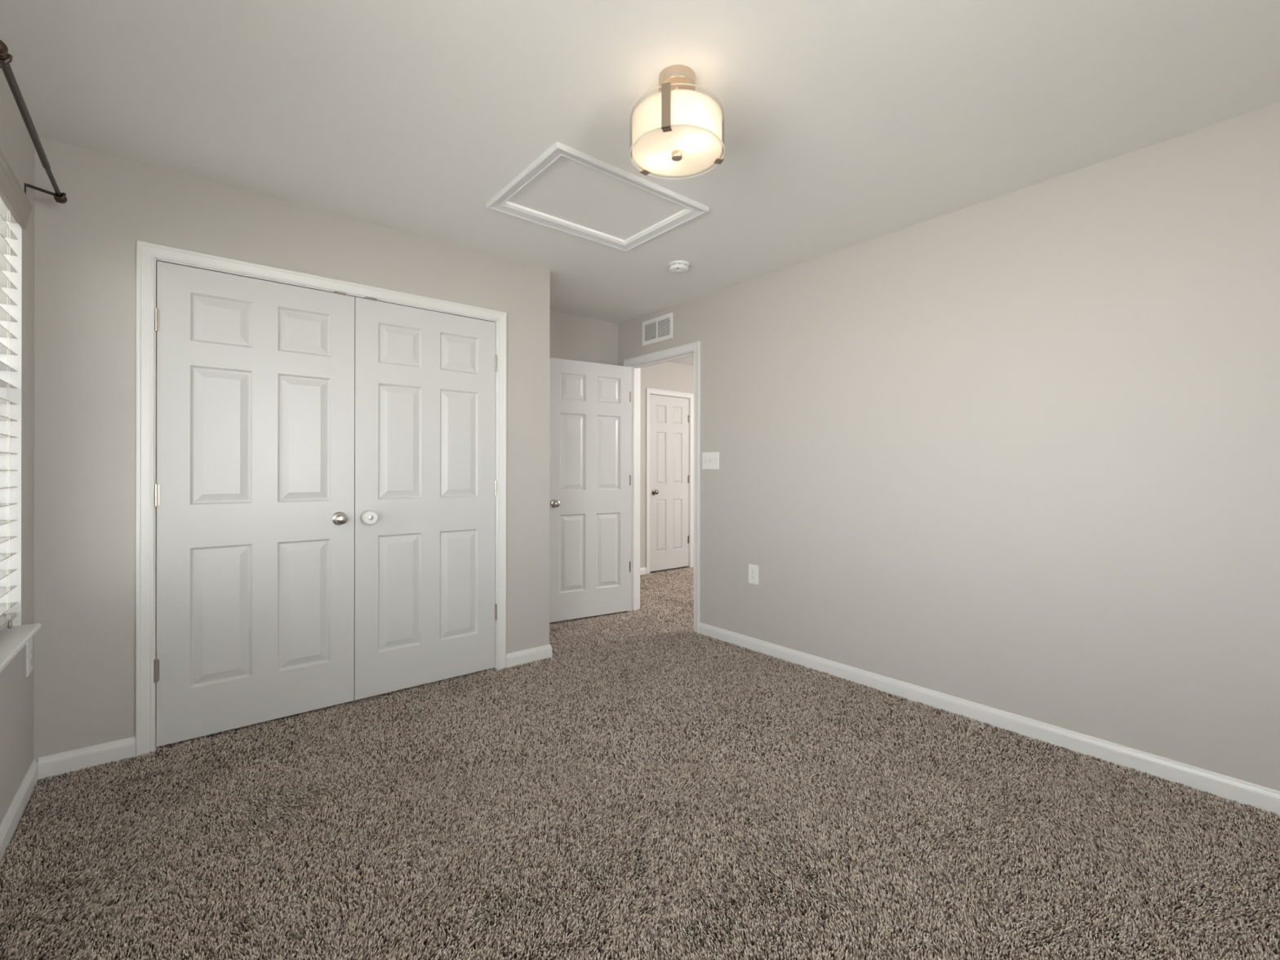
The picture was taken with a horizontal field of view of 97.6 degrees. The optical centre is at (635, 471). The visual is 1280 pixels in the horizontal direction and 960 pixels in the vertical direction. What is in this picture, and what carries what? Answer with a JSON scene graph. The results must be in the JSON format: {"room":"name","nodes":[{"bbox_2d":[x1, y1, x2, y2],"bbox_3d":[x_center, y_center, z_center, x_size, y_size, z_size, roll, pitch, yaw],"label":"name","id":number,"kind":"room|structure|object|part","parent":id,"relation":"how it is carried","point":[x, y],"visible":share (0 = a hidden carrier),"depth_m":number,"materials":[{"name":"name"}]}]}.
{"room":"empty bedroom","nodes":[
{"label":"empty bedroom","id":0,"kind":"room"},
{"bbox_2d":[0,65,34,824],"bbox_3d":[-1.488,-0.049,1.023,0.160,2.453,4.465,0,0,-39],"label":"wall","id":1,"kind":"structure","parent":0,"point":[16,689],"depth_m":1.97,"materials":[{"name":"grey paint"}]},
{"bbox_2d":[0,758,38,862],"bbox_3d":[-1.146,1.135,0.738,0.014,0.086,3.589,0,0,-39],"label":"baseboard","id":2,"kind":"structure","parent":1,"relation":"attached to","point":[10,823],"depth_m":1.87,"materials":[{"name":"white wood"}]},
{"bbox_2d":[0,214,41,672],"bbox_3d":[-1.966,-0.181,1.647,0.214,1.541,0.705,0,0,-39],"label":"window","id":3,"kind":"structure","parent":1,"relation":"in","point":[12,640],"depth_m":1.94,"materials":[{"name":"white plastic"}]},
{"bbox_2d":[0,148,32,631],"bbox_3d":[-1.940,-0.211,1.668,0.100,1.461,0.683,0,0,-39],"label":"window blind","id":4,"kind":"object","parent":3,"relation":"attached to","point":[14,201],"visible":1,"depth_m":1.85,"materials":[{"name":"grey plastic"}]},
{"bbox_3d":[-2.070,-0.197,1.846,0.002,1.398,0.002,0,0,-39],"label":"ladder cord","id":5,"kind":"part","parent":4,"relation":"part of","materials":[{"name":"white fabric"}]},
{"bbox_3d":[-1.952,0.496,1.659,0.058,0.016,0.683,0,0,-39],"label":"rail","id":6,"kind":"part","parent":4,"relation":"part of","materials":[{"name":"white plastic"}]},
{"bbox_3d":[-2.064,-0.197,1.846,0.002,1.398,0.002,0,0,-39],"label":"ladder cord","id":7,"kind":"part","parent":4,"relation":"part of","materials":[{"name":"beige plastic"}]},
{"bbox_3d":[-1.937,0.545,1.671,0.134,0.018,0.705,0,0,-39],"label":"sill","id":8,"kind":"part","parent":3,"relation":"part of","materials":[{"name":"white wood"}]},
{"bbox_2d":[26,636,32,676],"bbox_3d":[-2.219,0.677,2.053,0.008,0.125,0.080,0,0,-39],"label":"wall outlet","id":9,"kind":"object","parent":1,"relation":"attached to","point":[29,644],"visible":0.99,"depth_m":2.03,"materials":[{"name":"white plastic"}]},
{"bbox_2d":[0,40,66,204],"bbox_3d":[-1.863,-1.012,1.693,0.105,0.071,0.959,0,0,-39],"label":"curtain rod","id":10,"kind":"object","parent":1,"relation":"attached to","point":[5,58],"visible":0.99,"depth_m":1.62,"materials":[{"name":"black metal"}]},
{"bbox_3d":[-1.757,-1.020,1.617,0.018,0.036,0.620,0,0,-39],"label":"rod","id":11,"kind":"part","parent":10,"relation":"part of","materials":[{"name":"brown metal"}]},
{"bbox_3d":[-2.028,-1.011,1.950,0.014,0.014,0.263,0,0,-39],"label":"rod","id":12,"kind":"part","parent":10,"relation":"part of","materials":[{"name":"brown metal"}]},
{"bbox_2d":[33,136,550,762],"bbox_3d":[-1.449,-0.049,2.878,2.243,2.453,0.115,0,0,-39],"label":"wall","id":13,"kind":"structure","parent":0,"point":[85,246],"depth_m":2.28,"materials":[{"name":"grey paint"}]},
{"bbox_2d":[38,736,135,779],"bbox_3d":[-2.163,1.133,2.215,0.276,0.086,0.014,0,0,-39],"label":"baseboard","id":14,"kind":"structure","parent":13,"relation":"attached to","point":[56,764],"depth_m":2.21,"materials":[{"name":"white wood"}]},
{"bbox_2d":[154,261,355,746],"bbox_3d":[-1.709,0.132,2.576,0.768,2.048,0.100,0,0,-39],"label":"door","id":15,"kind":"structure","parent":13,"relation":"in","point":[254,488],"depth_m":2.56,"materials":[{"name":"white paint"}]},
{"bbox_3d":[-1.454,0.233,2.761,0.067,0.067,0.064,0,0,-39],"label":"knob","id":16,"kind":"part","parent":15,"relation":"part of","materials":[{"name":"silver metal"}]},
{"bbox_2d":[135,240,506,756],"bbox_3d":[-1.449,0.114,2.867,1.652,2.128,0.132,0,0,-39],"label":"door frame","id":17,"kind":"structure","parent":13,"relation":"attached to","point":[148,254],"depth_m":2.35,"materials":[{"name":"white wood"}]},
{"bbox_2d":[354,296,497,700],"bbox_3d":[-1.109,0.133,3.060,0.768,2.048,0.106,0,0,-39],"label":"door","id":18,"kind":"structure","parent":13,"relation":"in","point":[425,606],"depth_m":3.04,"materials":[{"name":"white paint"}]},
{"bbox_3d":[-1.352,0.233,2.844,0.067,0.067,0.064,0,0,-39],"label":"knob","id":19,"kind":"part","parent":18,"relation":"part of","materials":[{"name":"white plastic"}]},
{"bbox_3d":[-1.347,0.233,2.837,0.071,0.070,0.060,0,0,-39],"label":"knob cover","id":20,"kind":"part","parent":18,"relation":"part of","materials":[{"name":"white plastic"}]},
{"bbox_2d":[550,310,617,365],"bbox_3d":[-1.495,-0.049,3.819,3.360,2.453,0.120,0,0,-39],"label":"wall","id":21,"kind":"structure","parent":0,"point":[572,337],"depth_m":4.61,"materials":[{"name":"grey paint"}]},
{"bbox_2d":[0,0,1279,366],"bbox_3d":[0.883,-1.332,3.521,6.988,0.120,5.670,0,0,-39],"label":"ceiling","id":22,"kind":"structure","parent":0,"point":[846,123],"depth_m":1.91,"materials":[{"name":"white paint"}]},
{"bbox_2d":[485,141,709,252],"bbox_3d":[-0.178,-1.277,2.678,0.847,0.052,0.647,0,0,-39],"label":"attic hatch","id":23,"kind":"object","parent":22,"relation":"attached to","point":[566,183],"visible":1,"depth_m":2.65,"materials":[{"name":"white wood"}]},
{"bbox_3d":[-0.177,-1.294,2.676,0.727,0.018,0.523,0,0,-39],"label":"hatch panel","id":24,"kind":"part","parent":23,"relation":"part of","materials":[{"name":"white paint"}]},
{"bbox_2d":[629,64,724,179],"bbox_3d":[0.133,-1.143,1.811,0.306,0.260,0.310,0,0,-39],"label":"ceiling light","id":25,"kind":"object","parent":22,"relation":"attached to","point":[677,130],"visible":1,"depth_m":1.74,"materials":[{"name":"white glass"}]},
{"bbox_2d":[633,126,720,175],"bbox_3d":[0.134,-1.032,1.810,0.283,0.003,0.283,0,0,-39],"label":"diffuser","id":26,"kind":"object","parent":25,"relation":"attached to","point":[654,147],"depth_m":1.79,"materials":[{"name":"white glass"}]},
{"bbox_2d":[667,260,689,273],"bbox_3d":[0.267,-1.250,3.440,0.132,0.046,0.132,0,0,-39],"label":"smoke detector","id":27,"kind":"object","parent":22,"relation":"attached to","point":[677,266],"visible":1,"depth_m":3.40,"materials":[{"name":"white plastic"}]},
{"bbox_2d":[0,567,1279,959],"bbox_3d":[0.878,1.231,3.521,6.988,0.100,5.670,0,0,-39],"label":"floor","id":28,"kind":"structure","parent":0,"point":[580,871],"depth_m":1.66,"materials":[{"name":"grey"}]},
{"bbox_2d":[0,609,1279,959],"bbox_3d":[-0.069,1.172,2.102,3.400,0.016,4.333,0,0,-39],"label":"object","id":29,"kind":"structure","parent":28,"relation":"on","point":[1025,802],"depth_m":1.81,"materials":[{"name":"beige carpet"}]},
{"bbox_2d":[635,567,693,628],"bbox_3d":[1.089,1.174,5.459,2.630,0.016,2.713,0,0,-39],"label":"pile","id":30,"kind":"object","parent":28,"relation":"on","point":[653,584],"visible":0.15,"depth_m":5.29,"materials":[{"name":"beige carpet"}]},
{"bbox_2d":[640,361,693,573],"bbox_3d":[0.540,-0.058,6.819,3.354,2.478,0.115,0,0,-39],"label":"wall","id":31,"kind":"structure","parent":0,"point":[670,376],"depth_m":6.45,"materials":[{"name":"grey paint"}]},
{"bbox_2d":[640,567,646,574],"bbox_3d":[-0.295,1.136,6.058,1.074,0.086,0.014,0,0,-39],"label":"baseboard","id":32,"kind":"structure","parent":31,"relation":"attached to","point":[642,571],"depth_m":6.37,"materials":[{"name":"white wood"}]},
{"bbox_2d":[649,394,689,571],"bbox_3d":[0.419,0.131,6.643,0.640,2.046,0.100,0,0,-39],"label":"door","id":33,"kind":"structure","parent":31,"relation":"in","point":[669,416],"depth_m":6.64,"materials":[{"name":"white paint"}]},
{"bbox_3d":[0.236,0.236,6.472,0.067,0.067,0.064,0,0,-39],"label":"knob","id":34,"kind":"part","parent":33,"relation":"part of","materials":[{"name":"silver metal"}]},
{"bbox_2d":[645,387,693,573],"bbox_3d":[0.383,0.112,6.681,0.762,2.137,0.132,0,0,-39],"label":"door frame","id":35,"kind":"structure","parent":31,"relation":"attached to","point":[648,391],"depth_m":6.69,"materials":[{"name":"white wood"}]},
{"bbox_2d":[617,102,1279,791],"bbox_3d":[0.932,-0.045,3.589,0.115,2.453,5.390,0,0,-39],"label":"wall","id":36,"kind":"structure","parent":0,"point":[1017,452],"depth_m":2.46,"materials":[{"name":"grey paint"}]},
{"bbox_2d":[549,357,631,622],"bbox_3d":[-0.357,0.141,4.484,0.768,2.030,0.150,0,0,-32],"label":"door","id":37,"kind":"structure","parent":36,"relation":"in","point":[590,402],"depth_m":4.46,"materials":[{"name":"white paint"}]},
{"bbox_3d":[-0.608,0.244,4.278,0.067,0.067,0.064,0,0,-32],"label":"knob","id":38,"kind":"part","parent":37,"relation":"part of","materials":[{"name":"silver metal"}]},
{"bbox_2d":[642,312,672,346],"bbox_3d":[0.170,-1.123,4.431,0.008,0.196,0.362,0,0,-39],"label":"air vent","id":39,"kind":"object","parent":36,"relation":"in","point":[658,329],"visible":1,"depth_m":4.42,"materials":[{"name":"white plastic"}]},
{"bbox_2d":[623,341,700,633],"bbox_3d":[0.234,0.117,4.446,0.149,2.127,0.888,0,0,-39],"label":"door frame","id":40,"kind":"structure","parent":36,"relation":"attached to","point":[691,349],"depth_m":4.46,"materials":[{"name":"white wood"}]},
{"bbox_2d":[702,452,719,469],"bbox_3d":[0.529,-0.077,3.980,0.018,0.122,0.160,0,0,-39],"label":"light switch","id":41,"kind":"object","parent":36,"relation":"attached to","point":[713,456],"visible":1,"depth_m":3.98,"materials":[{"name":"white plastic"}]},
{"bbox_2d":[748,564,758,584],"bbox_3d":[0.775,0.676,3.684,0.008,0.125,0.080,0,0,-39],"label":"wall outlet","id":42,"kind":"object","parent":36,"relation":"attached to","point":[753,569],"visible":1,"depth_m":3.68,"materials":[{"name":"white plastic"}]},
{"bbox_2d":[698,622,1279,816],"bbox_3d":[1.523,1.139,2.760,0.014,0.086,3.356,0,0,-39],"label":"baseboard","id":43,"kind":"structure","parent":36,"relation":"attached to","point":[1242,792],"depth_m":2.45,"materials":[{"name":"white wood"}]},
{"bbox_3d":[-0.862,-0.048,3.843,0.115,2.453,0.641,0,0,-39],"label":"wall","id":44,"kind":"structure","parent":0,"visible":0},
{"bbox_2d":[506,644,552,668],"bbox_3d":[-0.890,1.135,3.736,0.316,0.086,0.773,0,0,-39],"label":"baseboard","id":45,"kind":"structure","parent":44,"relation":"attached to","point":[542,652],"depth_m":3.44,"materials":[{"name":"white wood"}]}
]}

